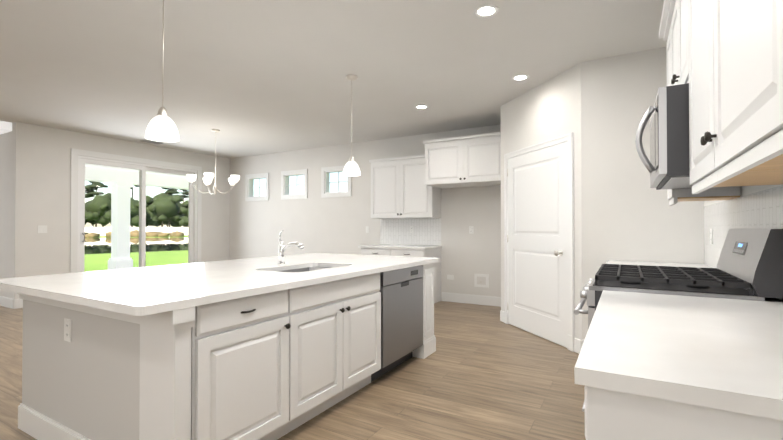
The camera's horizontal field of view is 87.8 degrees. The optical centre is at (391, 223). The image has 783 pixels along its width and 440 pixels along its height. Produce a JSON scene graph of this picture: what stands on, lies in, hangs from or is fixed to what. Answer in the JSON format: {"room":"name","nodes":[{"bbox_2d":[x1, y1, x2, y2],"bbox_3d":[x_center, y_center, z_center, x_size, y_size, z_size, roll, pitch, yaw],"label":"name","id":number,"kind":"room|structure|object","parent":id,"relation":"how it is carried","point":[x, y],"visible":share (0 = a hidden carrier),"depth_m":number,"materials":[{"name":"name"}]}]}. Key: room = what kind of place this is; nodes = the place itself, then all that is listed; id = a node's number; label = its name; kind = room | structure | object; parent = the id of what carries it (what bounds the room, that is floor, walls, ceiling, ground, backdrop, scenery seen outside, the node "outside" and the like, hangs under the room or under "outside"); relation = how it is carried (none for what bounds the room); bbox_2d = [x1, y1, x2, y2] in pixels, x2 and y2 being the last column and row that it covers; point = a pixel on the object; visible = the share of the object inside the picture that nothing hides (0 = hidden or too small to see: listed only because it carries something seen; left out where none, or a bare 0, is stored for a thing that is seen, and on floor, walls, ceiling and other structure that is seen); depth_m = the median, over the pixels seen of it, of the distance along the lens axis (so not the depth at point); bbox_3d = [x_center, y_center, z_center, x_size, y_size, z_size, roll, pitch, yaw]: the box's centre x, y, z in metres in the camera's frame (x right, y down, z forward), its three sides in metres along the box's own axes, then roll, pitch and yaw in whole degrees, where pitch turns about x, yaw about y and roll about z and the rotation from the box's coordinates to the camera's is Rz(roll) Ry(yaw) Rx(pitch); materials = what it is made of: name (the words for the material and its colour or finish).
{"room":"kitchen","nodes":[
{"label":"kitchen","id":0,"kind":"room"},
{"bbox_2d":[0,131,11,297],"bbox_3d":[-7.394,-0.117,7.129,4.150,2.740,0.150,0,-1,30],"label":"wall","id":1,"kind":"structure","parent":0,"point":[5,194],"depth_m":6.13,"materials":[{"name":"paint"}]},
{"bbox_2d":[0,296,15,308],"bbox_3d":[-7.351,1.181,6.997,4.284,0.142,0.014,0,-1,30],"label":"baseboard","id":2,"kind":"structure","parent":1,"relation":"attached to","point":[4,301],"depth_m":6.03,"materials":[{"name":"white wood"}]},
{"bbox_2d":[11,122,229,298],"bbox_3d":[-4.640,-0.112,7.601,0.150,2.740,3.720,0,-1,30],"label":"wall","id":3,"kind":"structure","parent":0,"point":[41,177],"depth_m":6.38,"materials":[{"name":"paint"}]},
{"bbox_2d":[16,299,22,308],"bbox_3d":[-5.328,1.174,6.231,0.014,0.142,0.680,0,-1,30],"label":"baseboard","id":4,"kind":"structure","parent":3,"relation":"attached to","point":[19,302],"depth_m":5.98,"materials":[{"name":"white wood"}]},
{"bbox_2d":[38,225,46,232],"label":"outlet plates","id":5,"kind":"object","parent":3,"relation":"attached to","point":[41,228],"depth_m":6.22,"materials":[{"name":"white plastic"}]},
{"bbox_2d":[70,148,201,272],"bbox_3d":[-4.632,0.028,7.572,0.191,2.460,2.320,0,-1,30],"label":"door frame","id":6,"kind":"structure","parent":3,"relation":"attached to","point":[80,159],"depth_m":7.46,"materials":[{"name":"white wood"}]},
{"bbox_2d":[0,301,585,439],"bbox_3d":[-4.274,1.275,4.069,12.900,0.100,9.750,0,-1,30],"label":"floor","id":7,"kind":"structure","parent":0,"point":[482,372],"depth_m":2.92,"materials":[{"name":"brown wood"}]},
{"bbox_2d":[16,254,435,439],"bbox_3d":[-0.891,0.790,3.161,1.568,0.854,2.646,0,-1,30],"label":"kitchen island","id":8,"kind":"object","parent":7,"relation":"on","point":[272,347],"depth_m":2.13,"materials":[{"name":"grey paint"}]},
{"bbox_2d":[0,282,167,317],"bbox_3d":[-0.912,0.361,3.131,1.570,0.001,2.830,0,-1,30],"label":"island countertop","id":9,"kind":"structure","parent":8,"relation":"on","point":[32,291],"depth_m":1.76,"materials":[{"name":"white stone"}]},
{"bbox_2d":[248,266,351,277],"bbox_3d":[-0.637,0.455,3.058,0.444,0.213,0.704,0,-1,30],"label":"sink","id":10,"kind":"object","parent":9,"relation":"in","point":[292,271],"depth_m":2.87,"materials":[{"name":"silver metal"}]},
{"bbox_2d":[358,244,441,302],"bbox_3d":[0.129,0.803,6.602,1.202,0.890,0.660,0,-1,30],"label":"base cabinet","id":11,"kind":"object","parent":7,"relation":"on","point":[408,250],"visible":0.33,"depth_m":6.40,"materials":[{"name":"white wood"}]},
{"bbox_2d":[606,260,712,267],"bbox_3d":[1.948,0.770,2.982,0.721,0.890,1.248,0,-1,30],"label":"base cabinet","id":12,"kind":"object","parent":7,"relation":"on","point":[698,265],"depth_m":3.35,"materials":[{"name":"white"}]},
{"bbox_2d":[574,290,782,439],"bbox_3d":[0.968,0.753,1.233,0.671,0.890,1.226,0,-1,30],"label":"base cabinet","id":13,"kind":"object","parent":7,"relation":"on","point":[649,366],"visible":1,"depth_m":0.87,"materials":[{"name":"white stone"}]},
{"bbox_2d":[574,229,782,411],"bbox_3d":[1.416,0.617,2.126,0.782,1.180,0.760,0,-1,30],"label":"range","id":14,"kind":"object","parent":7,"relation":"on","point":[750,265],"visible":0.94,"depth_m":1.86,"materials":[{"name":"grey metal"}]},
{"bbox_2d":[0,0,666,158],"bbox_3d":[-4.274,-1.565,4.096,12.900,0.100,9.750,0,-1,30],"label":"ceiling","id":15,"kind":"structure","parent":0,"point":[246,78],"depth_m":3.81,"materials":[{"name":"paint"}]},
{"bbox_2d":[137,139,165,144],"bbox_3d":[-4.337,-1.478,7.369,0.240,0.012,0.400,0,-1,30],"label":"ceiling vent","id":16,"kind":"object","parent":15,"relation":"in","point":[151,141],"visible":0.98,"depth_m":7.32,"materials":[{"name":"white metal"}]},
{"bbox_2d":[145,0,178,141],"bbox_3d":[-1.393,-1.023,2.481,0.180,1.015,0.180,0,-1,30],"label":"pendant light","id":17,"kind":"object","parent":15,"relation":"hanging from","point":[161,127],"visible":1,"depth_m":2.45,"materials":[{"name":"white glass"}]},
{"bbox_2d":[187,129,239,194],"bbox_3d":[-2.792,-0.972,6.507,0.790,1.040,0.766,0,-1,30],"label":"dining chandelier","id":18,"kind":"object","parent":15,"relation":"hanging from","point":[208,178],"visible":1,"depth_m":6.39,"materials":[{"name":"white glass"}]},
{"bbox_2d":[343,74,359,175],"bbox_3d":[-0.409,-1.007,4.187,0.180,1.015,0.180,0,-1,30],"label":"pendant light","id":19,"kind":"object","parent":15,"relation":"hanging from","point":[351,167],"visible":1,"depth_m":4.15,"materials":[{"name":"white glass"}]},
{"bbox_2d":[415,105,427,108],"bbox_3d":[0.388,-1.502,5.233,0.176,0.005,0.176,0,-1,30],"label":"recessed light","id":20,"kind":"object","parent":15,"relation":"in","point":[421,106],"visible":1,"depth_m":5.21,"materials":[{"name":"white"}]},
{"bbox_2d":[474,4,498,17],"bbox_3d":[0.680,-1.524,2.917,0.176,0.005,0.176,0,-1,30],"label":"recessed light","id":21,"kind":"object","parent":15,"relation":"in","point":[486,10],"visible":1,"depth_m":2.91,"materials":[{"name":"white plastic"}]},
{"bbox_2d":[512,74,528,80],"bbox_3d":[1.335,-1.511,4.213,0.176,0.005,0.176,0,-1,30],"label":"recessed light","id":22,"kind":"object","parent":15,"relation":"in","point":[520,77],"visible":1,"depth_m":4.21,"materials":[{"name":"white plastic"}]},
{"bbox_2d":[230,124,500,300],"bbox_3d":[-0.013,-0.116,7.166,8.600,2.740,0.150,0,-1,30],"label":"wall","id":23,"kind":"structure","parent":0,"point":[314,222],"depth_m":7.51,"materials":[{"name":"paint"}]},
{"bbox_2d":[369,154,440,218],"bbox_3d":[0.224,-0.585,6.743,1.138,0.990,0.346,0,-1,30],"label":"upper cabinet","id":24,"kind":"object","parent":23,"relation":"attached to","point":[406,187],"depth_m":6.58,"materials":[{"name":"white wood"}]},
{"bbox_2d":[380,218,440,245],"bbox_3d":[0.303,0.137,6.892,1.160,0.447,0.003,0,-1,30],"label":"backsplash","id":25,"kind":"structure","parent":23,"relation":"attached to","point":[427,231],"depth_m":6.87,"materials":[{"name":"tile"}]},
{"bbox_2d":[447,275,453,279],"label":"outlet plates","id":26,"kind":"object","parent":23,"relation":"attached to","point":[451,277],"depth_m":6.51,"materials":[{"name":"white plastic"}]},
{"bbox_2d":[425,132,500,187],"bbox_3d":[1.171,-0.907,6.038,1.202,0.660,0.626,0,-1,30],"label":"upper cabinet","id":27,"kind":"object","parent":23,"relation":"attached to","point":[475,160],"depth_m":5.78,"materials":[{"name":"white wood"}]},
{"bbox_2d":[441,292,500,306],"bbox_3d":[1.334,1.175,6.282,1.205,0.142,0.014,0,-1,30],"label":"baseboard","id":28,"kind":"structure","parent":23,"relation":"attached to","point":[445,296],"depth_m":6.33,"materials":[{"name":"white wood"}]},
{"bbox_2d":[469,226,473,233],"label":"outlet plates","id":29,"kind":"object","parent":23,"relation":"attached to","point":[471,228],"depth_m":6.34,"materials":[{"name":"white plastic"}]},
{"bbox_2d":[474,274,488,287],"label":"outlet plates","id":30,"kind":"object","parent":23,"relation":"attached to","point":[481,280],"depth_m":6.25,"materials":[{"name":"white"}]},
{"bbox_2d":[501,47,703,347],"bbox_3d":[2.284,-0.140,4.640,2.095,2.740,1.930,0,-1,30],"label":"wall","id":31,"kind":"structure","parent":0,"point":[623,210],"depth_m":3.71,"materials":[{"name":"paint"}]},
{"bbox_2d":[504,133,574,351],"bbox_3d":[1.579,0.179,4.490,0.889,2.100,0.872,0,-1,30],"label":"door","id":32,"kind":"structure","parent":31,"relation":"attached to","point":[538,239],"depth_m":4.38,"materials":[{"name":"white wood"}]},
{"bbox_2d":[704,184,782,300],"bbox_3d":[0.766,-0.183,0.061,0.150,2.740,7.520,0,-1,30],"label":"wall","id":33,"kind":"structure","parent":0,"point":[746,190],"depth_m":2.11,"materials":[{"name":"paint"}]},
{"bbox_2d":[667,0,682,85],"bbox_3d":[1.620,-0.957,2.024,0.316,0.616,0.764,0,-1,30],"label":"upper cabinet","id":34,"kind":"object","parent":33,"relation":"attached to","point":[675,9],"depth_m":2.24,"materials":[{"name":"white wood"}]},
{"bbox_2d":[635,83,739,189],"bbox_3d":[1.534,-0.407,2.068,0.510,0.404,0.754,0,-1,30],"label":"microwave","id":35,"kind":"object","parent":34,"relation":"attached to","point":[667,165],"visible":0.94,"depth_m":1.81,"materials":[{"name":"grey metal"}]},
{"bbox_2d":[663,28,740,203],"bbox_3d":[1.875,-0.708,2.463,0.316,1.106,0.380,0,-1,30],"label":"upper cabinet","id":36,"kind":"object","parent":33,"relation":"attached to","point":[674,195],"depth_m":2.39,"materials":[{"name":"white wood"}]},
{"bbox_2d":[683,0,782,191],"bbox_3d":[1.285,-0.717,1.440,0.316,1.106,0.702,0,-1,30],"label":"upper cabinet","id":37,"kind":"object","parent":33,"relation":"attached to","point":[692,9],"depth_m":1.60,"materials":[{"name":"white wood"}]},
{"bbox_2d":[703,0,782,175],"bbox_3d":[0.973,-0.723,0.900,0.316,1.106,0.798,0,-1,30],"label":"upper cabinet","id":38,"kind":"object","parent":33,"relation":"attached to","point":[725,59],"depth_m":1.06,"materials":[{"name":"white wood"}]},
{"bbox_2d":[704,185,782,298],"bbox_3d":[1.766,0.079,1.946,0.003,0.469,3.248,0,-1,30],"label":"backsplash","id":39,"kind":"structure","parent":33,"relation":"attached to","point":[763,209],"depth_m":2.28,"materials":[{"name":"tile"}]},
{"bbox_2d":[710,229,712,243],"label":"outlet plates","id":40,"kind":"object","parent":39,"relation":"attached to","point":[711,230],"depth_m":3.02,"materials":[{"name":"white plastic"}]},
{"bbox_2d":[763,0,782,139],"bbox_3d":[0.684,-0.727,0.398,0.316,1.106,0.612,0,-1,30],"label":"upper cabinet","id":41,"kind":"object","parent":33,"relation":"attached to","point":[772,9],"depth_m":0.77,"materials":[{"name":"white wood"}]},
{"label":"outside","id":42,"kind":"structure","parent":0,"visible":0},
{"bbox_2d":[84,235,187,271],"bbox_3d":[-61.737,2.335,93.171,600.000,0.250,700.000,0,-1,30],"label":"ground","id":43,"kind":"structure","parent":42,"point":[153,258],"depth_m":17.53,"materials":[{"name":"green plant"}]},
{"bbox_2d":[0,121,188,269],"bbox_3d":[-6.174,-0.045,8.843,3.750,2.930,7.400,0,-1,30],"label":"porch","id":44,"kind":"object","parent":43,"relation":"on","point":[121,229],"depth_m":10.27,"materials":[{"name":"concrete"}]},
{"bbox_2d":[85,226,187,235],"bbox_3d":[-44.269,1.140,64.384,130.079,1.600,0.181,0,-1,-31],"label":"fence","id":45,"kind":"object","parent":43,"relation":"on","point":[102,231],"depth_m":66.87,"materials":[{"name":"white"}]},
{"bbox_2d":[85,237,187,253],"bbox_3d":[-23.265,1.653,35.391,61.462,0.001,85.640,0,-1,30],"label":"pond","id":46,"kind":"structure","parent":43,"relation":"on","point":[104,246],"depth_m":31.60,"materials":[{"name":"grey liquid"}]},
{"bbox_2d":[85,181,188,237],"bbox_3d":[-52.819,-6.462,69.744,66.944,18.216,74.048,0,-1,30],"label":"trees","id":47,"kind":"object","parent":43,"relation":"on","point":[97,207],"depth_m":80.34,"materials":[{"name":"green plant"}]}
]}

